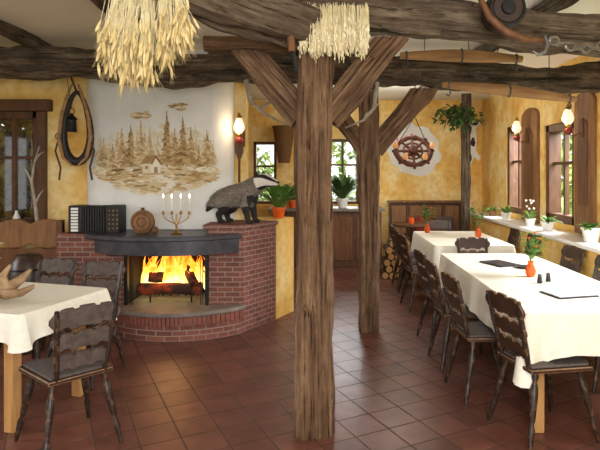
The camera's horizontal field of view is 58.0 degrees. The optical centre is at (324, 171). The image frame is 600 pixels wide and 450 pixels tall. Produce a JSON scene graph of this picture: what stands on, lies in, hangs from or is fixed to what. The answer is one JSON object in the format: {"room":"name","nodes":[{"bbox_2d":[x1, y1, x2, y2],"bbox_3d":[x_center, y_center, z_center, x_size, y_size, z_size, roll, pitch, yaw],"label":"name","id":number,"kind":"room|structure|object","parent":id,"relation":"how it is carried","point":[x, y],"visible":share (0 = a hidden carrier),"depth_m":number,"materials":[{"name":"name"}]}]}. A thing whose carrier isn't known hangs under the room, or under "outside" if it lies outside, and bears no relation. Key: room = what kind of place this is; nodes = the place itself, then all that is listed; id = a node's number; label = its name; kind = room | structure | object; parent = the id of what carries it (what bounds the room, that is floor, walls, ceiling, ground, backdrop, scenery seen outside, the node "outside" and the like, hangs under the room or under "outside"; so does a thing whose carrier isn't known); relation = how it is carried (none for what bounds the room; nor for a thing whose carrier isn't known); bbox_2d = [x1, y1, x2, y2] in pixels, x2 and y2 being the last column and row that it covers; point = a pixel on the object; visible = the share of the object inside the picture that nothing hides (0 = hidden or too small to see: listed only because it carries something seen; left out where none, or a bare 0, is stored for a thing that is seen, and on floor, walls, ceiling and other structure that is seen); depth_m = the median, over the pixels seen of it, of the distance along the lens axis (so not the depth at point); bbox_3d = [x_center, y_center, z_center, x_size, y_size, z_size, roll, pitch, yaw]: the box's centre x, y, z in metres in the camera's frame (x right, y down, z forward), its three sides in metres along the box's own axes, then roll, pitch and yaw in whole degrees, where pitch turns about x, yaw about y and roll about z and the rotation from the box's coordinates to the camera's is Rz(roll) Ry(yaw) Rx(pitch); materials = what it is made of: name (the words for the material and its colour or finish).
{"room":"rustic restaurant","nodes":[
{"label":"rustic restaurant","id":0,"kind":"room"},
{"bbox_2d":[0,77,247,293],"bbox_3d":[-2.740,0.150,6.100,3.720,2.900,0.200,0,0,0],"label":"wall","id":1,"kind":"structure","parent":0,"point":[71,189],"depth_m":6.00,"materials":[{"name":"paint"}]},
{"bbox_2d":[0,112,35,222],"bbox_3d":[-3.490,-0.040,6.080,0.620,1.280,0.120,0,0,0],"label":"window","id":2,"kind":"structure","parent":1,"relation":"in","point":[14,116],"depth_m":6.05,"materials":[{"name":"brown wood"}]},
{"bbox_2d":[0,99,52,111],"bbox_3d":[-3.500,-0.735,5.960,0.960,0.130,0.080,0,0,0],"label":"trim","id":3,"kind":"structure","parent":1,"relation":"attached to","point":[6,105],"depth_m":5.92,"materials":[{"name":"brown wood"}]},
{"bbox_2d":[36,111,47,219],"bbox_3d":[-3.130,-0.035,5.970,0.100,1.270,0.060,0,0,0],"label":"trim","id":4,"kind":"structure","parent":1,"relation":"attached to","point":[41,116],"depth_m":5.94,"materials":[{"name":"brown wood"}]},
{"bbox_2d":[233,113,244,146],"bbox_3d":[-0.930,-0.461,5.891,0.122,0.362,0.216,0,0,0],"label":"oil lamp","id":5,"kind":"object","parent":1,"relation":"attached to","point":[239,128],"visible":1,"depth_m":5.82,"materials":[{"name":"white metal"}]},
{"bbox_2d":[235,139,243,182],"bbox_3d":[-0.951,-0.123,5.985,0.100,0.480,0.030,0,0,0],"label":"wooden paddle","id":6,"kind":"object","parent":1,"relation":"attached to","point":[238,149],"visible":0.92,"depth_m":5.97,"materials":[{"name":"brown wood"}]},
{"bbox_3d":[-3.480,0.620,5.900,0.840,0.040,0.200,0,0,0],"label":"trim","id":7,"kind":"structure","parent":1,"relation":"attached to","visible":0},
{"bbox_2d":[23,146,43,221],"bbox_3d":[-3.165,0.160,5.851,0.231,0.883,0.046,0,0,-10],"label":"branch","id":8,"kind":"object","parent":7,"relation":"on","point":[35,200],"visible":0.97,"depth_m":5.84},
{"bbox_2d":[87,50,234,228],"bbox_3d":[-1.805,-0.345,5.874,1.610,1.910,0.248,0,0,0],"label":"wall","id":9,"kind":"structure","parent":0,"point":[211,108],"depth_m":5.75,"materials":[{"name":"white paint"}]},
{"bbox_2d":[91,103,221,196],"bbox_3d":[-1.806,-0.235,5.760,1.436,1.002,0.047,0,0,0],"label":"mural","id":10,"kind":"object","parent":9,"relation":"attached to","point":[175,161],"visible":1,"depth_m":5.74},
{"bbox_2d":[250,217,293,318],"bbox_3d":[-0.642,1.060,6.144,0.441,1.080,0.441,0,0,26],"label":"wall","id":11,"kind":"structure","parent":0,"point":[285,227],"depth_m":6.04,"materials":[{"name":"paint"}]},
{"bbox_2d":[259,182,294,217],"bbox_3d":[-0.587,0.315,6.130,0.766,0.410,0.699,0,0,14],"label":"potted plant","id":12,"kind":"object","parent":11,"relation":"on","point":[278,197],"visible":0.92,"depth_m":6.10,"materials":[{"name":"green plant"}]},
{"bbox_2d":[0,262,599,449],"bbox_3d":[-0.775,1.650,4.400,7.650,0.100,11.200,0,0,0],"label":"floor","id":13,"kind":"structure","parent":0,"point":[233,392],"depth_m":3.88,"materials":[{"name":"tile"}]},
{"bbox_2d":[7,253,48,354],"bbox_3d":[-2.660,1.163,4.840,0.364,0.875,0.364,0,0,0],"label":"chair","id":14,"kind":"object","parent":13,"relation":"on","point":[20,263],"visible":0.2,"depth_m":4.73,"materials":[{"name":"brown wood"}]},
{"bbox_2d":[0,219,64,275],"bbox_3d":[-3.240,1.045,5.410,1.020,1.110,0.520,0,0,0],"label":"settle","id":15,"kind":"object","parent":13,"relation":"on","point":[14,233],"visible":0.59,"depth_m":5.62,"materials":[{"name":"brown wood"}]},
{"bbox_2d":[0,257,78,383],"bbox_3d":[-2.336,1.168,4.381,0.452,0.869,0.533,0,0,11],"label":"dining chair","id":16,"kind":"object","parent":13,"relation":"on","point":[57,265],"visible":0.43,"depth_m":4.59,"materials":[{"name":"brown wood"}]},
{"bbox_2d":[4,325,85,433],"bbox_3d":[-2.280,1.225,3.740,1.220,0.750,0.760,0,0,17],"label":"dining table","id":17,"kind":"object","parent":13,"relation":"on","point":[12,362],"visible":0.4,"depth_m":3.31,"materials":[{"name":"brown wood"}]},
{"bbox_2d":[0,282,116,353],"bbox_3d":[-2.283,0.961,3.744,1.374,0.232,0.914,0,0,17],"label":"tablecloth","id":18,"kind":"object","parent":17,"relation":"on","point":[24,320],"visible":0.69,"depth_m":3.39,"materials":[{"name":"beige fabric"}]},
{"bbox_2d":[0,242,34,299],"bbox_3d":[-2.113,0.649,3.455,0.458,0.389,0.239,0,0,11],"label":"ornament","id":19,"kind":"object","parent":18,"relation":"on","point":[8,288],"visible":1,"depth_m":3.46,"materials":[{"name":"brown wood"}]},
{"bbox_2d":[14,301,122,449],"bbox_3d":[-1.505,1.168,3.185,0.533,0.869,0.452,0,0,44],"label":"dining chair","id":20,"kind":"object","parent":13,"relation":"on","point":[57,369],"visible":1,"depth_m":3.06,"materials":[{"name":"brown wood"}]},
{"bbox_2d":[38,260,126,390],"bbox_3d":[-1.877,1.168,4.241,0.452,0.869,0.533,0,0,9],"label":"dining chair","id":21,"kind":"object","parent":13,"relation":"on","point":[106,268],"visible":0.44,"depth_m":4.44,"materials":[{"name":"brown wood"}]},
{"bbox_2d":[57,220,277,341],"bbox_3d":[-1.595,1.065,5.515,2.170,1.070,0.960,0,0,0],"label":"fireplace","id":22,"kind":"object","parent":13,"relation":"on","point":[239,263],"depth_m":5.40,"materials":[{"name":"red brick"}]},
{"bbox_2d":[68,205,125,232],"bbox_3d":[-2.340,0.480,5.554,0.520,0.280,0.211,0,0,0],"label":"accordion","id":23,"kind":"object","parent":22,"relation":"on","point":[81,218],"visible":0.99,"depth_m":5.46,"materials":[{"name":"black plastic"}]},
{"bbox_2d":[130,208,154,233],"bbox_3d":[-1.830,0.488,5.416,0.236,0.260,0.097,0,0,0],"label":"canteen","id":24,"kind":"object","parent":22,"relation":"on","point":[142,221],"visible":1,"depth_m":5.38,"materials":[{"name":"brown wood"}]},
{"bbox_2d":[136,282,201,294],"bbox_3d":[-1.580,1.187,5.500,0.652,0.126,0.127,0,0,-4],"label":"log","id":25,"kind":"object","parent":22,"relation":"on","point":[142,288],"visible":0.91,"depth_m":5.45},
{"bbox_2d":[185,264,198,287],"bbox_3d":[-1.400,1.060,5.574,0.096,0.231,0.310,0,0,-36],"label":"log","id":26,"kind":"object","parent":25,"relation":"on","point":[191,278],"visible":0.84,"depth_m":5.49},
{"bbox_2d":[141,255,204,288],"bbox_3d":[-1.571,0.948,5.672,0.730,0.560,0.350,0,0,0],"label":"fire","id":27,"kind":"object","parent":22,"relation":"in","point":[174,268],"visible":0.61,"depth_m":5.57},
{"bbox_2d":[161,194,191,234],"bbox_3d":[-1.476,0.415,5.360,0.302,0.399,0.114,0,0,0],"label":"candelabra","id":28,"kind":"object","parent":22,"relation":"on","point":[176,232],"visible":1,"depth_m":5.36,"materials":[{"name":"gold metal"}]},
{"bbox_2d":[205,172,279,223],"bbox_3d":[-0.864,0.265,5.598,0.903,0.537,0.298,0,0,20],"label":"badger","id":29,"kind":"object","parent":22,"relation":"on","point":[244,195],"visible":1,"depth_m":5.50,"materials":[{"name":"grey fur"}]},
{"bbox_2d":[293,40,334,440],"bbox_3d":[-0.066,0.395,3.345,0.260,2.410,0.265,0,0,0],"label":"timber post","id":30,"kind":"object","parent":13,"relation":"on","point":[314,384],"visible":0.97,"depth_m":3.24,"materials":[{"name":"wood"}]},
{"bbox_2d":[167,0,321,50],"bbox_3d":[-0.923,-0.954,2.424,0.282,0.444,2.356,0,0,44],"label":"ceiling beam","id":31,"kind":"structure","parent":30,"relation":"on","point":[271,22],"depth_m":2.92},
{"bbox_2d":[91,0,203,99],"bbox_3d":[-0.776,-0.623,2.384,0.497,0.615,0.282,0,0,-9],"label":"sheaf","id":32,"kind":"object","parent":31,"relation":"hanging from","point":[121,50],"visible":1,"depth_m":2.37,"materials":[{"name":"plant"}]},
{"bbox_2d":[287,35,297,71],"bbox_3d":[-0.189,-0.807,3.046,0.050,0.494,0.080,0,0,-32],"label":"flail","id":33,"kind":"object","parent":31,"relation":"hanging from","point":[290,39],"visible":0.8,"depth_m":3.02,"materials":[{"name":"brown wood"}]},
{"bbox_2d":[298,2,369,62],"bbox_3d":[0.052,-0.821,3.170,0.427,0.359,0.164,0,0,0],"label":"bunch","id":34,"kind":"object","parent":31,"relation":"hanging from","point":[334,32],"visible":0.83,"depth_m":3.14,"materials":[{"name":"plant"}]},
{"bbox_2d":[203,36,297,55],"bbox_3d":[-0.461,-0.808,3.448,0.608,0.120,0.162,0,0,6],"label":"ceiling beam","id":35,"kind":"structure","parent":30,"relation":"attached to","point":[211,44],"depth_m":3.39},
{"bbox_2d":[231,49,296,126],"bbox_3d":[-0.338,-0.523,3.432,0.526,0.484,0.165,0,0,3],"label":"brace","id":36,"kind":"object","parent":30,"relation":"attached to","point":[270,79],"visible":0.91,"depth_m":3.37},
{"bbox_2d":[335,46,374,90],"bbox_3d":[0.193,-0.957,4.405,0.231,0.349,1.923,0,0,13],"label":"ceiling beam","id":37,"kind":"structure","parent":30,"relation":"on","point":[348,60],"depth_m":4.10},
{"bbox_2d":[345,82,379,127],"bbox_3d":[0.369,-0.659,5.306,0.346,0.461,0.062,0,0,-4],"label":"antler mount","id":38,"kind":"object","parent":37,"relation":"attached to","point":[375,104],"visible":0.98,"depth_m":5.30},
{"bbox_2d":[332,36,408,127],"bbox_3d":[0.233,-0.562,3.398,0.602,0.576,0.164,0,0,-10],"label":"brace","id":39,"kind":"object","parent":30,"relation":"attached to","point":[357,81],"visible":0.84,"depth_m":3.34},
{"bbox_2d":[268,206,384,266],"bbox_3d":[0.025,1.107,9.325,1.950,0.985,0.650,0,0,0],"label":"bar counter","id":40,"kind":"object","parent":13,"relation":"on","point":[346,231],"depth_m":9.04,"materials":[{"name":"brown wood"}]},
{"bbox_2d":[268,206,384,211],"bbox_3d":[0.025,0.637,9.325,1.950,0.045,0.650,0,0,0],"label":"countertop","id":41,"kind":"structure","parent":40,"relation":"on","point":[335,208],"depth_m":9.00,"materials":[{"name":"stone"}]},
{"bbox_2d":[332,173,357,207],"bbox_3d":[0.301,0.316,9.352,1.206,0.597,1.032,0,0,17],"label":"potted plant","id":42,"kind":"object","parent":40,"relation":"on","point":[342,187],"visible":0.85,"depth_m":9.20,"materials":[{"name":"green plant"}]},
{"bbox_2d":[357,91,380,332],"bbox_3d":[0.444,0.395,5.468,0.238,2.410,0.241,0,0,0],"label":"timber post","id":43,"kind":"object","parent":13,"relation":"on","point":[368,188],"visible":0.97,"depth_m":5.38,"materials":[{"name":"wood"}]},
{"bbox_2d":[338,116,359,154],"bbox_3d":[0.158,-0.506,5.463,0.623,0.667,0.155,0,0,-1],"label":"brace","id":44,"kind":"object","parent":43,"relation":"attached to","point":[350,133],"visible":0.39,"depth_m":5.40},
{"bbox_2d":[379,88,437,155],"bbox_3d":[0.783,-0.499,5.475,0.726,0.681,0.177,0,0,0],"label":"brace","id":45,"kind":"object","parent":43,"relation":"attached to","point":[415,100],"visible":0.94,"depth_m":5.41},
{"bbox_2d":[389,225,414,290],"bbox_3d":[1.179,1.168,7.499,0.533,0.869,0.452,0,0,-3],"label":"dining chair","id":46,"kind":"object","parent":13,"relation":"on","point":[391,227],"visible":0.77,"depth_m":7.46,"materials":[{"name":"brown wood"}]},
{"bbox_2d":[395,228,421,293],"bbox_3d":[1.179,1.168,6.951,0.533,0.869,0.452,0,0,3],"label":"dining chair","id":47,"kind":"object","parent":13,"relation":"on","point":[404,271],"visible":0.34,"depth_m":7.07,"materials":[{"name":"brown wood"}]},
{"bbox_2d":[393,222,426,243],"bbox_3d":[1.450,1.228,9.020,0.620,0.745,0.616,0,0,0],"label":"side table","id":48,"kind":"object","parent":13,"relation":"on","point":[397,224],"visible":0.55,"depth_m":8.88,"materials":[{"name":"brown wood"}]},
{"bbox_2d":[398,234,446,311],"bbox_3d":[1.159,1.168,6.398,0.533,0.869,0.452,0,0,-6],"label":"dining chair","id":49,"kind":"object","parent":13,"relation":"on","point":[410,268],"visible":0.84,"depth_m":6.31,"materials":[{"name":"brown wood"}]},
{"bbox_2d":[387,200,460,241],"bbox_3d":[1.800,1.055,9.470,1.360,1.090,0.540,0,0,0],"label":"bench","id":50,"kind":"object","parent":13,"relation":"on","point":[399,210],"visible":0.48,"depth_m":9.63,"materials":[{"name":"brown wood"}]},
{"bbox_2d":[414,217,433,230],"bbox_3d":[1.750,0.960,9.540,0.340,0.337,0.144,0,0,0],"label":"cushion","id":51,"kind":"object","parent":50,"relation":"on","point":[416,219],"visible":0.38,"depth_m":9.52,"materials":[{"name":"red fabric"}]},
{"bbox_2d":[434,217,453,230],"bbox_3d":[2.100,0.960,9.540,0.340,0.337,0.144,0,0,0],"label":"cushion","id":52,"kind":"object","parent":50,"relation":"on","point":[450,219],"visible":0.49,"depth_m":9.52,"materials":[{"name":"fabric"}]},
{"bbox_2d":[426,220,450,230],"bbox_3d":[1.748,1.168,7.971,0.452,0.869,0.533,0,0,-6],"label":"dining chair","id":53,"kind":"object","parent":13,"relation":"on","point":[435,224],"visible":0.31,"depth_m":8.20,"materials":[{"name":"brown wood"}]},
{"bbox_2d":[414,249,472,339],"bbox_3d":[1.139,1.168,5.098,0.533,0.869,0.452,0,0,-6],"label":"dining chair","id":54,"kind":"object","parent":13,"relation":"on","point":[420,256],"visible":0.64,"depth_m":5.11,"materials":[{"name":"brown wood"}]},
{"bbox_2d":[424,258,499,373],"bbox_3d":[1.129,1.168,4.519,0.533,0.869,0.452,0,0,-3],"label":"dining chair","id":55,"kind":"object","parent":13,"relation":"on","point":[440,305],"visible":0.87,"depth_m":4.38,"materials":[{"name":"brown wood"}]},
{"bbox_2d":[460,93,471,230],"bbox_3d":[2.344,0.150,8.999,0.175,2.900,0.171,0,0,0],"label":"timber post","id":56,"kind":"object","parent":13,"relation":"on","point":[466,98],"visible":0.71,"depth_m":8.93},
{"bbox_2d":[432,102,488,132],"bbox_3d":[2.235,-0.898,8.948,1.008,0.510,0.492,0,0,0],"label":"leaf garland","id":57,"kind":"object","parent":56,"relation":"attached to","point":[456,111],"visible":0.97,"depth_m":8.90},
{"bbox_2d":[455,237,489,252],"bbox_3d":[1.660,1.168,5.841,0.452,0.869,0.533,0,0,0],"label":"dining chair","id":58,"kind":"object","parent":13,"relation":"on","point":[470,242],"visible":0.33,"depth_m":6.07,"materials":[{"name":"brown wood"}]},
{"bbox_2d":[441,271,528,406],"bbox_3d":[1.149,1.168,3.918,0.533,0.869,0.452,0,0,-6],"label":"dining chair","id":59,"kind":"object","parent":13,"relation":"on","point":[473,332],"visible":0.82,"depth_m":3.83,"materials":[{"name":"brown wood"}]},
{"bbox_2d":[450,322,543,432],"bbox_3d":[1.660,1.225,4.420,0.900,0.750,2.360,0,0,0],"label":"dining table","id":60,"kind":"object","parent":13,"relation":"on","point":[539,422],"visible":0.16,"depth_m":3.31,"materials":[{"name":"brown wood"}]},
{"bbox_2d":[438,253,599,387],"bbox_3d":[1.659,1.069,4.420,1.053,0.448,2.508,0,0,0],"label":"tablecloth","id":61,"kind":"object","parent":60,"relation":"on","point":[556,328],"visible":0.75,"depth_m":3.69,"materials":[{"name":"beige fabric"}]},
{"bbox_2d":[479,259,520,266],"bbox_3d":[1.600,0.837,4.950,0.228,0.012,0.306,0,0,-21],"label":"menu","id":62,"kind":"object","parent":61,"relation":"on","point":[498,263],"visible":1,"depth_m":4.90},
{"bbox_2d":[518,232,549,276],"bbox_3d":[1.668,0.665,4.352,0.238,0.358,0.280,0,0,0],"label":"flower vase","id":63,"kind":"object","parent":61,"relation":"on","point":[530,270],"visible":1,"depth_m":4.34,"materials":[{"name":"orange ceramic"}]},
{"bbox_2d":[539,288,599,298],"bbox_3d":[1.680,0.837,3.720,0.310,0.012,0.220,0,0,-14],"label":"menu","id":64,"kind":"object","parent":61,"relation":"on","point":[571,293],"visible":1,"depth_m":3.69,"materials":[{"name":"paper"}]},
{"bbox_2d":[507,228,518,245],"bbox_3d":[2.271,1.168,7.198,0.533,0.869,0.452,0,0,6],"label":"dining chair","id":65,"kind":"object","parent":13,"relation":"on","point":[514,233],"visible":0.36,"depth_m":7.13,"materials":[{"name":"brown wood"}]},
{"bbox_2d":[470,215,599,277],"bbox_3d":[2.545,1.170,6.100,0.030,0.860,7.000,0,0,0],"label":"wall","id":66,"kind":"structure","parent":13,"relation":"on","point":[552,254],"depth_m":6.28,"materials":[{"name":"paint"}]},
{"bbox_2d":[485,290,599,449],"bbox_3d":[1.319,1.168,3.335,0.533,0.869,0.452,0,0,-15],"label":"dining chair","id":67,"kind":"object","parent":13,"relation":"on","point":[510,306],"visible":0.98,"depth_m":3.21,"materials":[{"name":"brown wood"}]},
{"bbox_2d":[559,245,584,272],"bbox_3d":[2.221,1.168,5.342,0.533,0.869,0.452,0,0,-6],"label":"dining chair","id":68,"kind":"object","parent":13,"relation":"on","point":[570,251],"visible":0.38,"depth_m":5.34,"materials":[{"name":"brown wood"}]},
{"bbox_2d":[578,356,599,392],"bbox_3d":[2.221,1.168,4.098,0.533,0.869,0.452,0,0,6],"label":"dining chair","id":69,"kind":"object","parent":13,"relation":"on","point":[597,358],"visible":0.2,"depth_m":3.92,"materials":[{"name":"brown wood"}]},
{"bbox_2d":[592,255,599,281],"bbox_3d":[2.221,1.168,4.720,0.533,0.869,0.452,0,0,0],"label":"dining chair","id":70,"kind":"object","parent":13,"relation":"on","point":[596,273],"visible":0.12,"depth_m":4.85,"materials":[{"name":"brown wood"}]},
{"bbox_3d":[1.720,1.225,6.950,0.900,0.750,1.500,0,0,0],"label":"dining table","id":71,"kind":"object","parent":13,"relation":"on","visible":0},
{"bbox_2d":[410,231,515,276],"bbox_3d":[1.720,1.047,6.952,1.045,0.403,1.654,0,0,0],"label":"tablecloth","id":72,"kind":"object","parent":71,"relation":"on","point":[433,244],"visible":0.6,"depth_m":6.57,"materials":[{"name":"beige fabric"}]},
{"bbox_2d":[421,204,436,232],"bbox_3d":[1.432,0.640,7.516,0.227,0.408,0.271,0,0,0],"label":"flower vase","id":73,"kind":"object","parent":72,"relation":"on","point":[427,228],"visible":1,"depth_m":7.47,"materials":[{"name":"orange ceramic"}]},
{"bbox_2d":[465,202,490,237],"bbox_3d":[1.980,0.614,6.971,0.333,0.461,0.216,0,0,18],"label":"flower vase","id":74,"kind":"object","parent":72,"relation":"on","point":[478,233],"visible":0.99,"depth_m":6.96,"materials":[{"name":"orange ceramic"}]},
{"bbox_2d":[0,0,599,99],"bbox_3d":[-0.775,-1.350,4.400,7.650,0.100,11.200,0,0,0],"label":"ceiling","id":75,"kind":"structure","parent":0,"point":[60,23],"depth_m":4.96,"materials":[{"name":"paint"}]},
{"bbox_2d":[0,20,51,48],"bbox_3d":[-2.797,-1.246,4.475,0.173,0.162,10.567,0,0,-3],"label":"joist","id":76,"kind":"object","parent":75,"relation":"attached to","point":[18,35],"visible":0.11,"depth_m":4.93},
{"bbox_2d":[90,0,156,46],"bbox_3d":[-1.599,-1.248,4.475,0.172,0.164,10.567,0,0,-3],"label":"joist","id":77,"kind":"object","parent":75,"relation":"attached to","point":[100,4],"visible":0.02,"depth_m":3.88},
{"bbox_2d":[0,45,599,94],"bbox_3d":[-0.875,-1.027,5.404,7.462,0.496,0.348,0,0,-2],"label":"ceiling beam","id":78,"kind":"structure","parent":75,"relation":"attached to","point":[42,63],"depth_m":5.33,"materials":[{"name":"wood"}]},
{"bbox_2d":[65,79,77,131],"bbox_3d":[-2.579,-0.679,5.470,0.119,0.544,0.145,0,0,35],"label":"lantern","id":79,"kind":"object","parent":78,"relation":"hanging from","point":[71,125],"visible":0.99,"depth_m":5.44,"materials":[{"name":"black metal"}]},
{"bbox_2d":[54,77,94,179],"bbox_3d":[-2.572,-0.455,5.539,0.422,1.079,0.213,0,0,0],"label":"horse collar","id":80,"kind":"object","parent":78,"relation":"hanging from","point":[67,156],"visible":0.98,"depth_m":5.56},
{"bbox_2d":[243,79,288,125],"bbox_3d":[-0.564,-0.680,5.307,0.480,0.463,0.059,0,0,3],"label":"antler mount","id":81,"kind":"object","parent":78,"relation":"attached to","point":[246,82],"visible":0.94,"depth_m":5.30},
{"bbox_2d":[392,86,434,168],"bbox_3d":[1.206,-0.683,7.376,0.580,1.297,0.381,0,0,0],"label":"chandelier","id":82,"kind":"object","parent":75,"relation":"hanging from","point":[412,150],"visible":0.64,"depth_m":7.34,"materials":[{"name":"brown wood"}]},
{"bbox_2d":[400,39,522,70],"bbox_3d":[1.161,-1.079,4.600,1.042,0.442,0.128,0,0,0],"label":"swingletree","id":83,"kind":"object","parent":75,"relation":"hanging from","point":[443,55],"visible":0.98,"depth_m":4.56,"materials":[{"name":"beige wood"}]},
{"bbox_2d":[419,0,578,87],"bbox_3d":[1.669,-1.251,4.475,0.165,0.156,10.560,0,0,-2],"label":"joist","id":84,"kind":"object","parent":75,"relation":"attached to","point":[556,6],"visible":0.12,"depth_m":4.01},
{"bbox_2d":[441,42,576,109],"bbox_3d":[1.731,-0.942,5.080,1.266,0.717,0.128,0,0,0],"label":"swingletree","id":85,"kind":"object","parent":75,"relation":"hanging from","point":[509,90],"visible":1,"depth_m":5.05,"materials":[{"name":"beige wood"}]},
{"bbox_2d":[248,100,481,255],"bbox_3d":[-0.075,0.150,9.894,6.250,2.900,0.212,0,0,0],"label":"wall","id":86,"kind":"structure","parent":0,"point":[440,179],"depth_m":9.80,"materials":[{"name":"paint"}]},
{"bbox_2d":[254,142,276,203],"bbox_3d":[-1.090,0.015,9.880,0.420,1.130,0.120,0,0,0],"label":"window","id":87,"kind":"structure","parent":86,"relation":"in","point":[255,143],"depth_m":9.82,"materials":[{"name":"brown wood"}]},
{"bbox_2d":[272,125,294,162],"bbox_3d":[-0.727,-0.488,9.580,0.430,0.653,0.430,0,0,0],"label":"wicker basket","id":88,"kind":"object","parent":86,"relation":"hanging from","point":[283,134],"visible":0.91,"depth_m":9.46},
{"bbox_2d":[332,139,358,203],"bbox_3d":[0.320,-0.010,9.880,0.600,1.180,0.120,0,0,0],"label":"window","id":89,"kind":"structure","parent":86,"relation":"in","point":[342,141],"depth_m":9.82,"materials":[{"name":"brown wood"}]},
{"bbox_2d":[460,121,479,166],"bbox_3d":[2.630,-0.530,9.789,0.380,0.900,0.022,0,0,0],"label":"animal hide","id":90,"kind":"object","parent":86,"relation":"attached to","point":[473,138],"visible":0.38,"depth_m":9.78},
{"bbox_2d":[482,56,599,239],"bbox_3d":[2.950,0.150,4.400,0.200,2.900,11.200,0,0,0],"label":"wall","id":91,"kind":"structure","parent":0,"point":[501,112],"depth_m":8.57,"materials":[{"name":"paint"}]},
{"bbox_2d":[298,0,599,57],"bbox_3d":[1.346,-0.967,3.689,3.093,0.329,0.304,1,0,-13],"label":"ceiling beam","id":92,"kind":"structure","parent":91,"relation":"attached to","point":[454,20],"depth_m":3.52,"materials":[{"name":"wood"}]},
{"bbox_2d":[478,0,549,56],"bbox_3d":[1.113,-0.887,3.379,0.420,0.420,0.446,0,0,0],"label":"hub","id":93,"kind":"object","parent":92,"relation":"attached to","point":[497,16],"visible":0.98,"depth_m":3.20,"materials":[{"name":"brown wood"}]},
{"bbox_2d":[548,35,599,53],"bbox_3d":[1.578,-0.784,3.270,0.605,0.138,0.062,0,0,-24],"label":"chain","id":94,"kind":"object","parent":93,"relation":"attached to","point":[558,43],"visible":1,"depth_m":3.21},
{"bbox_2d":[507,124,520,213],"bbox_3d":[2.950,-0.040,8.150,0.160,1.320,0.700,0,0,0],"label":"window","id":95,"kind":"structure","parent":91,"relation":"in","point":[513,147],"depth_m":8.42,"materials":[{"name":"brown wood"}]},
{"bbox_2d":[521,108,539,222],"bbox_3d":[2.821,-0.100,7.440,0.058,1.560,0.560,0,0,0],"label":"board","id":96,"kind":"object","parent":91,"relation":"attached to","point":[530,152],"visible":0.94,"depth_m":7.33,"materials":[{"name":"brown wood"}]},
{"bbox_2d":[512,117,528,142],"bbox_3d":[2.688,-0.581,7.440,0.216,0.362,0.122,0,0,0],"label":"oil lamp","id":97,"kind":"object","parent":96,"relation":"attached to","point":[516,128],"visible":1,"depth_m":7.41,"materials":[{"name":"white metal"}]},
{"bbox_2d":[470,211,599,253],"bbox_3d":[2.665,0.720,6.100,0.370,0.040,7.000,0,0,0],"label":"window sill","id":98,"kind":"structure","parent":91,"relation":"attached to","point":[558,235],"depth_m":6.25,"materials":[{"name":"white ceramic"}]},
{"bbox_2d":[499,205,516,219],"bbox_3d":[2.659,0.598,7.918,0.254,0.205,0.225,0,0,-6],"label":"potted plant","id":99,"kind":"object","parent":98,"relation":"on","point":[505,215],"visible":1,"depth_m":7.90,"materials":[{"name":"green plant"}]},
{"bbox_2d":[520,199,536,225],"bbox_3d":[2.621,0.526,6.993,0.306,0.348,0.300,0,0,0],"label":"potted plant","id":100,"kind":"object","parent":98,"relation":"on","point":[530,220],"visible":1,"depth_m":6.96,"materials":[{"name":"green plant"}]},
{"bbox_2d":[540,216,562,230],"bbox_3d":[2.673,0.611,6.441,0.373,0.178,0.317,0,0,0],"label":"potted plant","id":101,"kind":"object","parent":98,"relation":"on","point":[548,223],"visible":1,"depth_m":6.40,"materials":[{"name":"green plant"}]},
{"bbox_2d":[576,222,599,242],"bbox_3d":[2.654,0.600,5.398,0.289,0.200,0.281,0,0,0],"label":"potted plant","id":102,"kind":"object","parent":98,"relation":"on","point":[590,232],"visible":1,"depth_m":5.34,"materials":[{"name":"green plant"}]},
{"bbox_2d":[546,121,573,225],"bbox_3d":[2.950,0.010,6.600,0.160,1.220,0.840,0,0,0],"label":"window","id":103,"kind":"structure","parent":91,"relation":"in","point":[553,132],"depth_m":6.92,"materials":[{"name":"brown wood"}]},
{"bbox_2d":[574,93,596,233],"bbox_3d":[2.821,-0.100,5.870,0.058,1.560,0.420,0,0,0],"label":"board","id":104,"kind":"object","parent":91,"relation":"attached to","point":[585,148],"visible":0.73,"depth_m":5.79,"materials":[{"name":"brown wood"}]},
{"bbox_2d":[562,104,583,136],"bbox_3d":[2.688,-0.561,5.870,0.216,0.362,0.122,0,0,0],"label":"oil lamp","id":105,"kind":"object","parent":104,"relation":"attached to","point":[568,117],"visible":0.98,"depth_m":5.84,"materials":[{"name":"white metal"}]},
{"bbox_3d":[-1.568,1.188,5.749,0.591,0.124,0.144,0,0,0],"label":"log","id":106,"kind":"object","parent":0,"visible":0},
{"bbox_2d":[148,271,194,282],"bbox_3d":[-1.581,1.089,5.630,0.512,0.118,0.122,0,0,-16],"label":"log","id":107,"kind":"object","parent":106,"relation":"on","point":[156,277],"visible":0.37,"depth_m":5.54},
{"label":"outside","id":108,"kind":"structure","parent":0,"visible":0},
{"bbox_3d":[2.000,1.910,8.000,28.000,0.380,32.000,0,0,0],"label":"ground","id":109,"kind":"structure","parent":108,"visible":0},
{"bbox_2d":[0,120,31,216],"bbox_3d":[-4.242,0.271,7.364,2.052,3.530,1.508,0,0,0],"label":"shrub","id":110,"kind":"object","parent":109,"relation":"on","point":[25,135],"visible":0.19,"depth_m":7.07,"materials":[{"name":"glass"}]},
{"bbox_2d":[257,147,273,200],"bbox_3d":[-1.881,0.808,12.812,2.319,3.124,1.905,0,0,0],"label":"shrub","id":111,"kind":"object","parent":109,"relation":"on","point":[265,156],"visible":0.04,"depth_m":12.63,"materials":[{"name":"green plant"}]},
{"bbox_2d":[332,142,355,200],"bbox_3d":[0.610,0.648,12.589,2.900,3.141,2.021,0,0,0],"label":"shrub","id":112,"kind":"object","parent":109,"relation":"on","point":[337,153],"visible":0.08,"depth_m":12.44,"materials":[{"name":"green plant"}]},
{"bbox_2d":[561,133,571,213],"bbox_3d":[4.786,0.505,9.947,1.758,3.364,2.263,0,0,0],"label":"shrub","id":113,"kind":"object","parent":109,"relation":"on","point":[570,137],"visible":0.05,"depth_m":9.69,"materials":[{"name":"green plant"}]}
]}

